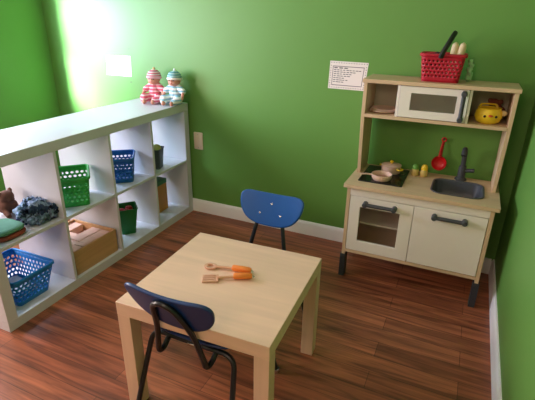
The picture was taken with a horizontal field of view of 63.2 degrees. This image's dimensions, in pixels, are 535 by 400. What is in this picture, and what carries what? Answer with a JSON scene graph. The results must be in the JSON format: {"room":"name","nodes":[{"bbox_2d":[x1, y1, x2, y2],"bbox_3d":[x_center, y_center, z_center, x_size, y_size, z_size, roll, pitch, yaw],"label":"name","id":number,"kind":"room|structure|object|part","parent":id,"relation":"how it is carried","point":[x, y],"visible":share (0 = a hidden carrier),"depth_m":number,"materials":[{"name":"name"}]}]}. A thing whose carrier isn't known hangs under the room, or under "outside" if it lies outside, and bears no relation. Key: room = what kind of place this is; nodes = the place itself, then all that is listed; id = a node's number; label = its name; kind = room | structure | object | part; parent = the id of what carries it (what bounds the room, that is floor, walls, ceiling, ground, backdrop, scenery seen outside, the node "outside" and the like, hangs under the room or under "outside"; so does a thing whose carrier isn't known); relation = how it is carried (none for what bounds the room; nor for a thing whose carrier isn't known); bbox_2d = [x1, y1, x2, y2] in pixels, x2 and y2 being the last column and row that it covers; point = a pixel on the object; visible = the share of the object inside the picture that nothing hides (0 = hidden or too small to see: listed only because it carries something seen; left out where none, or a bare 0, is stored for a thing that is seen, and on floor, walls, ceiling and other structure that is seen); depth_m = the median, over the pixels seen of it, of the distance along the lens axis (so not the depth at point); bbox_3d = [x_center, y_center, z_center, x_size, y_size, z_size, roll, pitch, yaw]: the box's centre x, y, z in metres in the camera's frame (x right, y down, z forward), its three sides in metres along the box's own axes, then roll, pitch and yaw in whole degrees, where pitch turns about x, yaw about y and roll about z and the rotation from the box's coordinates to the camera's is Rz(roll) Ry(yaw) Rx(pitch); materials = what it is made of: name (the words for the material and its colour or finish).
{"room":"children's room","nodes":[
{"label":"children's room","id":0,"kind":"room"},
{"bbox_2d":[0,0,61,191],"bbox_3d":[-2.649,-0.465,1.314,0.120,2.400,4.600,11,25,22],"label":"wall","id":1,"kind":"structure","parent":0,"point":[28,93],"depth_m":3.11,"materials":[{"name":"green paint"}]},
{"bbox_2d":[0,210,491,399],"bbox_3d":[-1.149,0.961,1.160,3.464,0.060,4.840,11,25,22],"label":"floor","id":2,"kind":"structure","parent":0,"point":[386,330],"depth_m":1.91,"materials":[{"name":"laminate"}]},
{"bbox_2d":[0,98,192,332],"bbox_3d":[-1.022,-0.061,2.502,0.390,0.789,1.494,11,25,22],"label":"cube shelf","id":3,"kind":"object","parent":2,"relation":"on","point":[28,160],"visible":0.7,"depth_m":2.38,"materials":[{"name":"white wood"}]},
{"bbox_3d":[-1.314,0.190,1.891,0.390,0.689,0.050,11,25,22],"label":"panel","id":4,"kind":"part","parent":3,"relation":"part of","materials":[{"name":"white wood"}]},
{"bbox_2d":[0,187,18,218],"bbox_3d":[-1.279,0.009,2.140,0.136,0.125,0.112,11,25,22],"label":"plush toy","id":5,"kind":"object","parent":3,"relation":"on","point":[8,202],"visible":0.82,"depth_m":2.11,"materials":[{"name":"brown fur"}]},
{"bbox_2d":[0,218,25,242],"bbox_3d":[-1.188,0.134,1.947,0.170,0.046,0.150,11,25,22],"label":"cushion","id":6,"kind":"object","parent":3,"relation":"on","point":[10,229],"visible":1,"depth_m":1.93,"materials":[{"name":"green fabric"}]},
{"bbox_2d":[2,248,53,305],"bbox_3d":[-1.228,0.382,2.123,0.311,0.158,0.241,11,25,22],"label":"basket","id":7,"kind":"object","parent":3,"relation":"on","point":[33,277],"visible":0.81,"depth_m":2.15,"materials":[{"name":"blue plastic"}]},
{"bbox_3d":[-1.248,0.440,2.157,0.170,0.012,0.110,8,24,17],"label":"picture book","id":8,"kind":"object","parent":7,"relation":"in","visible":0},
{"bbox_2d":[8,275,35,297],"bbox_3d":[-1.248,0.425,2.151,0.170,0.012,0.110,14,26,28],"label":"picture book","id":9,"kind":"object","parent":8,"relation":"on","point":[15,278],"visible":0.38,"depth_m":2.18,"materials":[{"name":"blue paper"}]},
{"bbox_2d":[12,196,58,225],"bbox_3d":[-1.129,0.046,2.074,0.191,0.113,0.170,11,25,22],"label":"blanket","id":10,"kind":"object","parent":3,"relation":"on","point":[32,210],"visible":0.98,"depth_m":2.04,"materials":[{"name":"fabric"}]},
{"bbox_2d":[58,164,89,207],"bbox_3d":[-1.037,-0.074,2.308,0.194,0.158,0.248,-8,24,-21],"label":"basket","id":11,"kind":"object","parent":3,"relation":"on","point":[79,195],"visible":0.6,"depth_m":2.25,"materials":[{"name":"green plastic"}]},
{"bbox_2d":[68,219,117,275],"bbox_3d":[-1.083,0.256,2.456,0.320,0.138,0.306,11,25,22],"label":"wooden crate","id":12,"kind":"object","parent":3,"relation":"on","point":[89,255],"visible":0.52,"depth_m":2.41,"materials":[{"name":"brown wood"}]},
{"bbox_2d":[69,222,83,233],"bbox_3d":[-1.149,0.207,2.577,0.068,0.116,0.096,11,25,22],"label":"wooden block","id":13,"kind":"object","parent":12,"relation":"in","point":[74,227],"visible":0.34,"depth_m":2.56,"materials":[{"name":"brown wood"}]},
{"bbox_2d":[72,245,80,251],"bbox_3d":[-1.027,0.314,2.331,0.081,0.113,0.074,11,25,22],"label":"wooden block","id":14,"kind":"object","parent":12,"relation":"in","point":[75,247],"visible":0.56,"depth_m":2.33,"materials":[{"name":"brown wood"}]},
{"bbox_2d":[71,233,87,241],"bbox_3d":[-1.053,0.260,2.453,0.068,0.116,0.068,11,25,22],"label":"wooden block","id":15,"kind":"object","parent":12,"relation":"in","point":[78,237],"visible":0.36,"depth_m":2.42,"materials":[{"name":"brown wood"}]},
{"bbox_2d":[74,242,86,246],"bbox_3d":[-1.005,0.293,2.377,0.081,0.115,0.032,11,25,22],"label":"wooden block","id":16,"kind":"object","parent":12,"relation":"in","point":[80,244],"visible":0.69,"depth_m":2.35,"materials":[{"name":"brown wood"}]},
{"bbox_2d":[79,236,96,243],"bbox_3d":[-0.983,0.275,2.423,0.081,0.114,0.072,11,25,22],"label":"wooden block","id":17,"kind":"object","parent":12,"relation":"in","point":[88,239],"visible":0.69,"depth_m":2.40,"materials":[{"name":"brown wood"}]},
{"bbox_2d":[80,227,100,235],"bbox_3d":[-1.019,0.232,2.525,0.068,0.114,0.096,11,25,22],"label":"wooden block","id":18,"kind":"object","parent":12,"relation":"in","point":[92,230],"visible":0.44,"depth_m":2.50,"materials":[{"name":"brown wood"}]},
{"bbox_2d":[90,230,108,237],"bbox_3d":[-0.948,0.246,2.496,0.081,0.112,0.096,11,25,22],"label":"wooden block","id":19,"kind":"object","parent":12,"relation":"in","point":[100,233],"visible":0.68,"depth_m":2.48,"materials":[{"name":"brown wood"}]},
{"bbox_2d":[112,149,134,182],"bbox_3d":[-0.887,-0.202,2.626,0.181,0.153,0.206,-4,23,-13],"label":"basket","id":20,"kind":"object","parent":3,"relation":"on","point":[122,175],"visible":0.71,"depth_m":2.58,"materials":[{"name":"blue plastic"}]},
{"bbox_2d":[118,201,137,234],"bbox_3d":[-0.887,0.119,2.747,0.133,0.172,0.133,-9,25,-23],"label":"storage bin","id":21,"kind":"object","parent":3,"relation":"on","point":[128,218],"visible":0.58,"depth_m":2.71,"materials":[{"name":"green plastic"}]},
{"bbox_2d":[140,67,164,103],"bbox_3d":[-0.754,-0.748,2.841,0.163,0.223,0.176,6,23,11],"label":"baby doll","id":22,"kind":"object","parent":3,"relation":"on","point":[154,87],"visible":0.9,"depth_m":2.84,"materials":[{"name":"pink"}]},
{"bbox_2d":[154,146,163,169],"bbox_3d":[-0.769,-0.277,2.835,0.178,0.132,0.113,3,23,4],"label":"storage bin","id":23,"kind":"object","parent":3,"relation":"on","point":[158,153],"visible":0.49,"depth_m":2.80,"materials":[{"name":"grey plastic"}]},
{"bbox_2d":[154,144,160,149],"bbox_3d":[-0.715,-0.328,2.803,0.064,0.064,0.064,11,25,22],"label":"ball","id":24,"kind":"object","parent":23,"relation":"in","point":[156,146],"visible":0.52,"depth_m":2.78,"materials":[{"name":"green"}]},
{"bbox_2d":[157,176,167,212],"bbox_3d":[-0.764,-0.036,3.050,0.072,0.228,0.114,10,24,20],"label":"box","id":25,"kind":"object","parent":3,"relation":"on","point":[161,181],"visible":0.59,"depth_m":3.04,"materials":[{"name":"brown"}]},
{"bbox_3d":[-0.763,-0.127,3.012,0.072,0.032,0.114,10,24,20],"label":"lid","id":26,"kind":"part","parent":25,"relation":"part of","materials":[{"name":"green"}]},
{"bbox_3d":[-0.729,-0.311,3.112,0.390,0.689,0.050,11,25,22],"label":"panel","id":27,"kind":"part","parent":3,"relation":"part of","materials":[{"name":"white wood"}]},
{"bbox_2d":[160,68,185,105],"bbox_3d":[-0.613,-0.725,2.792,0.163,0.223,0.176,8,24,16],"label":"baby doll","id":28,"kind":"object","parent":3,"relation":"on","point":[176,92],"visible":1,"depth_m":2.79,"materials":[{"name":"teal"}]},
{"bbox_2d":[124,282,279,399],"bbox_3d":[-0.221,0.469,1.540,0.405,0.582,0.456,11,25,22],"label":"chair","id":29,"kind":"object","parent":2,"relation":"on","point":[190,317],"visible":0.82,"depth_m":1.33,"materials":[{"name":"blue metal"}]},
{"bbox_3d":[-0.294,0.333,1.300,0.314,0.147,0.067,11,25,22],"label":"backrest","id":30,"kind":"part","parent":29,"relation":"part of","materials":[{"name":"blue plastic"}]},
{"bbox_3d":[-0.276,0.631,1.482,0.398,0.309,0.115,11,25,22],"label":"leg frame","id":31,"kind":"part","parent":29,"relation":"part of","materials":[{"name":"black metal"}]},
{"bbox_3d":[-0.197,0.416,1.573,0.337,0.048,0.331,11,25,22],"label":"seat","id":32,"kind":"part","parent":29,"relation":"part of","materials":[{"name":"blue plastic"}]},
{"bbox_2d":[116,232,321,399],"bbox_3d":[-0.148,0.490,1.664,0.550,0.450,0.550,10,24,20],"label":"table","id":33,"kind":"object","parent":2,"relation":"on","point":[253,315],"visible":0.82,"depth_m":1.51,"materials":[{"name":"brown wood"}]},
{"bbox_3d":[-0.473,0.561,1.546,0.050,0.400,0.050,10,24,20],"label":"leg","id":34,"kind":"part","parent":33,"relation":"part of","materials":[{"name":"brown wood"}]},
{"bbox_2d":[202,273,254,282],"bbox_3d":[-0.140,0.274,1.564,0.188,0.024,0.046,0,23,-3],"label":"spatula","id":35,"kind":"object","parent":33,"relation":"on","point":[207,278],"visible":1,"depth_m":1.56,"materials":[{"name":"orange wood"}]},
{"bbox_2d":[204,263,252,272],"bbox_3d":[-0.145,0.250,1.621,0.192,0.024,0.042,6,23,13],"label":"spoon","id":36,"kind":"object","parent":33,"relation":"on","point":[237,268],"visible":1,"depth_m":1.61,"materials":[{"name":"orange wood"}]},
{"bbox_3d":[-0.012,0.641,1.375,0.050,0.400,0.050,10,24,20],"label":"leg","id":37,"kind":"part","parent":33,"relation":"part of","materials":[{"name":"brown wood"}]},
{"bbox_3d":[0.177,0.465,1.802,0.050,0.400,0.050,10,24,20],"label":"leg","id":38,"kind":"part","parent":33,"relation":"part of","materials":[{"name":"brown wood"}]},
{"bbox_2d":[241,189,303,312],"bbox_3d":[-0.063,0.308,1.930,0.405,0.582,0.456,11,25,22],"label":"chair","id":39,"kind":"object","parent":2,"relation":"on","point":[282,212],"visible":0.41,"depth_m":2.00,"materials":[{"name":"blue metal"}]},
{"bbox_3d":[0.017,0.044,2.002,0.314,0.147,0.067,11,25,22],"label":"backrest","id":40,"kind":"part","parent":39,"relation":"part of","materials":[{"name":"blue plastic"}]},
{"bbox_2d":[338,74,522,307],"bbox_3d":[0.794,-0.065,2.249,0.722,1.052,0.412,11,25,22],"label":"play kitchen","id":41,"kind":"object","parent":2,"relation":"on","point":[442,223],"visible":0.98,"depth_m":2.16,"materials":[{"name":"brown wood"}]},
{"bbox_3d":[0.494,0.083,2.481,0.018,0.469,0.372,11,25,22],"label":"panel","id":42,"kind":"part","parent":41,"relation":"part of","materials":[{"name":"brown wood"}]},
{"bbox_2d":[360,170,391,181],"bbox_3d":[0.570,-0.128,2.277,0.160,0.031,0.106,11,25,22],"label":"frying pan","id":43,"kind":"object","parent":41,"relation":"on","point":[379,175],"visible":1,"depth_m":2.27,"materials":[{"name":"beige plastic"}]},
{"bbox_2d":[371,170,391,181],"bbox_3d":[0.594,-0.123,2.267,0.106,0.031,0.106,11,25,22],"label":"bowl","id":44,"kind":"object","parent":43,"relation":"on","point":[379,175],"depth_m":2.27,"materials":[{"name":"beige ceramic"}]},
{"bbox_2d":[346,195,413,260],"bbox_3d":[0.633,0.094,2.376,0.319,0.310,0.382,11,25,22],"label":"oven","id":45,"kind":"object","parent":41,"relation":"in","point":[382,228],"depth_m":2.28,"materials":[{"name":"beige wood"}]},
{"bbox_2d":[358,165,409,186],"bbox_3d":[0.631,-0.133,2.343,0.224,0.005,0.285,11,25,22],"label":"cooktop","id":46,"kind":"object","parent":41,"relation":"in","point":[402,179],"depth_m":2.29,"materials":[{"name":"grey"}]},
{"bbox_3d":[0.662,-0.575,2.346,0.160,0.155,0.005,11,25,22],"label":"panel","id":47,"kind":"part","parent":41,"relation":"part of","materials":[{"name":"beige wood"}]},
{"bbox_2d":[379,160,402,174],"bbox_3d":[0.675,-0.184,2.371,0.137,0.066,0.108,11,25,22],"label":"saucepan","id":48,"kind":"object","parent":41,"relation":"on","point":[393,167],"visible":0.96,"depth_m":2.34,"materials":[{"name":"beige ceramic"}]},
{"bbox_2d":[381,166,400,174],"bbox_3d":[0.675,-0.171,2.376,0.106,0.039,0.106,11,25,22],"label":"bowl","id":49,"kind":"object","parent":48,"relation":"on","point":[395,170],"depth_m":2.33,"materials":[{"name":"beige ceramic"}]},
{"bbox_3d":[0.676,-0.195,2.366,0.108,0.012,0.108,11,25,22],"label":"lid","id":50,"kind":"part","parent":48,"relation":"part of","materials":[{"name":"beige ceramic"}]},
{"bbox_2d":[411,163,418,175],"bbox_3d":[0.800,-0.166,2.350,0.040,0.065,0.040,11,25,22],"label":"shaker","id":51,"kind":"object","parent":41,"relation":"on","point":[415,169],"visible":1,"depth_m":2.34,"materials":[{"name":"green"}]},
{"bbox_2d":[411,169,418,175],"bbox_3d":[0.799,-0.152,2.356,0.040,0.036,0.040,11,25,22],"label":"bottle","id":52,"kind":"object","parent":51,"relation":"on","point":[415,172],"depth_m":2.34,"materials":[{"name":"yellow"}]},
{"bbox_2d":[344,164,500,212],"bbox_3d":[0.799,-0.080,2.253,0.722,0.018,0.390,11,25,22],"label":"countertop","id":53,"kind":"structure","parent":41,"relation":"on","point":[415,187],"depth_m":2.15,"materials":[{"name":"brown wood"}]},
{"bbox_2d":[420,164,427,176],"bbox_3d":[0.842,-0.159,2.337,0.040,0.065,0.040,11,25,22],"label":"shaker","id":54,"kind":"object","parent":41,"relation":"on","point":[424,169],"visible":1,"depth_m":2.33,"materials":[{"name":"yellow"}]},
{"bbox_2d":[420,170,427,176],"bbox_3d":[0.842,-0.146,2.342,0.040,0.036,0.040,11,25,22],"label":"bottle","id":55,"kind":"object","parent":54,"relation":"on","point":[423,173],"depth_m":2.33,"materials":[{"name":"yellow wood"}]},
{"bbox_3d":[0.786,-0.459,2.075,0.307,0.149,0.013,11,25,22],"label":"microwave door","id":56,"kind":"part","parent":41,"relation":"part of","materials":[{"name":"beige"}]},
{"bbox_2d":[420,30,467,82],"bbox_3d":[0.839,-0.685,2.070,0.211,0.230,0.183,10,24,21],"label":"shopping basket","id":57,"kind":"object","parent":41,"relation":"on","point":[436,75],"visible":0.97,"depth_m":2.03,"materials":[{"name":"red plastic"}]},
{"bbox_3d":[0.851,-0.733,2.045,0.066,0.121,0.183,10,24,21],"label":"handle","id":58,"kind":"part","parent":57,"relation":"part of","materials":[{"name":"black plastic"}]},
{"bbox_2d":[446,42,458,77],"bbox_3d":[0.882,-0.662,2.076,0.035,0.174,0.036,-15,27,-33],"label":"baguette","id":59,"kind":"object","parent":57,"relation":"in","point":[454,49],"visible":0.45,"depth_m":2.04,"materials":[{"name":"beige food"}]},
{"bbox_2d":[451,43,466,77],"bbox_3d":[0.906,-0.655,2.061,0.046,0.174,0.034,11,25,22],"label":"baguette","id":60,"kind":"object","parent":57,"relation":"in","point":[462,48],"visible":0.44,"depth_m":2.03,"materials":[{"name":"beige food"}]},
{"bbox_3d":[0.870,0.201,2.131,0.328,0.310,0.015,11,25,22],"label":"cabinet door","id":61,"kind":"part","parent":41,"relation":"part of","materials":[{"name":"beige wood"}]},
{"bbox_3d":[0.861,0.096,2.060,0.162,0.026,0.038,11,25,22],"label":"handle","id":62,"kind":"part","parent":41,"relation":"part of","materials":[{"name":"grey plastic"}]},
{"bbox_2d":[430,178,484,198],"bbox_3d":[0.953,-0.023,2.198,0.248,0.082,0.237,11,25,22],"label":"sink","id":63,"kind":"object","parent":41,"relation":"in","point":[460,188],"depth_m":2.27,"materials":[{"name":"grey metal"}]},
{"bbox_3d":[0.896,-0.427,2.003,0.026,0.144,0.038,11,25,22],"label":"handle","id":64,"kind":"part","parent":41,"relation":"part of","materials":[{"name":"grey plastic"}]},
{"bbox_2d":[454,147,474,180],"bbox_3d":[1.029,-0.184,2.248,0.089,0.185,0.110,11,25,22],"label":"faucet","id":65,"kind":"object","parent":41,"relation":"on","point":[462,170],"depth_m":2.27,"materials":[{"name":"grey plastic"}]},
{"bbox_2d":[465,58,474,81],"bbox_3d":[0.966,-0.621,2.076,0.036,0.111,0.032,11,25,22],"label":"leeks","id":66,"kind":"object","parent":41,"relation":"on","point":[471,64],"visible":1,"depth_m":2.07,"materials":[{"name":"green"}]},
{"bbox_3d":[1.104,0.200,2.229,0.018,0.469,0.372,11,25,22],"label":"panel","id":67,"kind":"part","parent":41,"relation":"part of","materials":[{"name":"brown wood"}]},
{"bbox_3d":[1.100,-0.491,2.165,0.181,0.155,0.005,11,25,22],"label":"panel","id":68,"kind":"part","parent":41,"relation":"part of","materials":[{"name":"beige wood"}]},
{"bbox_2d":[474,103,506,123],"bbox_3d":[1.042,-0.407,2.047,0.116,0.089,0.115,-11,26,-27],"label":"teapot","id":69,"kind":"object","parent":41,"relation":"on","point":[483,114],"visible":1,"depth_m":2.02,"materials":[{"name":"yellow plastic"}]},
{"bbox_2d":[488,98,504,117],"bbox_3d":[1.105,-0.444,2.121,0.106,0.102,0.056,11,25,22],"label":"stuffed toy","id":70,"kind":"object","parent":41,"relation":"on","point":[490,100],"visible":0.33,"depth_m":2.10,"materials":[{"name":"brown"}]},
{"bbox_2d":[41,0,534,259],"bbox_3d":[-0.149,-0.989,2.670,3.464,2.400,0.120,11,25,22],"label":"wall","id":71,"kind":"structure","parent":0,"point":[254,73],"depth_m":2.61,"materials":[{"name":"green paint"}]},
{"bbox_2d":[106,55,131,76],"bbox_3d":[-1.048,-0.945,3.059,0.232,0.139,0.002,11,25,22],"label":"notice","id":72,"kind":"object","parent":71,"relation":"attached to","point":[116,65],"visible":1,"depth_m":3.06,"materials":[{"name":"white paper"}]},
{"bbox_2d":[194,132,202,149],"bbox_3d":[-0.477,-0.407,2.994,0.070,0.120,0.008,11,25,22],"label":"wall switch","id":73,"kind":"object","parent":71,"relation":"attached to","point":[198,137],"visible":1,"depth_m":2.99,"materials":[{"name":"beige plastic"}]},
{"bbox_2d":[193,198,491,273],"bbox_3d":[-0.196,0.098,3.060,3.195,0.093,0.014,11,25,22],"label":"baseboard","id":74,"kind":"structure","parent":71,"relation":"attached to","point":[328,232],"depth_m":2.90,"materials":[{"name":"white paint"}]},
{"bbox_2d":[328,61,368,90],"bbox_3d":[0.448,-0.693,2.425,0.220,0.152,0.002,11,25,22],"label":"notice","id":75,"kind":"object","parent":71,"relation":"attached to","point":[342,74],"visible":0.98,"depth_m":2.42,"materials":[{"name":"white paper"}]},
{"bbox_3d":[0.941,-0.326,2.313,0.012,0.016,0.034,11,25,22],"label":"wall hook","id":76,"kind":"object","parent":71,"relation":"attached to","visible":0},
{"bbox_2d":[431,137,446,169],"bbox_3d":[0.932,-0.249,2.342,0.077,0.182,0.029,11,25,22],"label":"ladle","id":77,"kind":"object","parent":76,"relation":"hanging from","point":[438,162],"visible":1,"depth_m":2.36,"materials":[{"name":"red plastic"}]},
{"bbox_2d":[431,156,445,169],"bbox_3d":[0.932,-0.203,2.362,0.077,0.081,0.026,11,25,22],"label":"bowl","id":78,"kind":"object","parent":77,"relation":"on","point":[438,162],"depth_m":2.37,"materials":[{"name":"red plastic"}]},
{"bbox_3d":[0.937,-0.282,2.324,0.029,0.108,0.026,11,25,22],"label":"handle","id":79,"kind":"part","parent":77,"relation":"part of","materials":[{"name":"red plastic"}]},
{"bbox_2d":[495,101,534,399],"bbox_3d":[0.393,0.118,0.053,0.120,2.400,4.600,11,25,22],"label":"wall","id":80,"kind":"structure","parent":0,"point":[515,254],"depth_m":1.68,"materials":[{"name":"green paint"}]},
{"bbox_2d":[488,259,501,399],"bbox_3d":[0.316,1.167,0.531,0.014,0.093,4.585,11,25,22],"label":"baseboard","id":81,"kind":"structure","parent":80,"relation":"attached to","point":[496,390],"depth_m":1.87,"materials":[{"name":"white paint"}]},
{"bbox_3d":[0.605,-0.471,2.269,0.136,0.013,0.136,-13,27,-30],"label":"plate","id":82,"kind":"object","parent":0,"visible":0},
{"bbox_2d":[371,105,395,110],"bbox_3d":[0.610,-0.477,2.271,0.136,0.013,0.136,1,23,0],"label":"plate","id":83,"kind":"object","parent":82,"relation":"on","point":[376,107],"visible":0.91,"depth_m":2.29,"materials":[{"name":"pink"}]}
]}

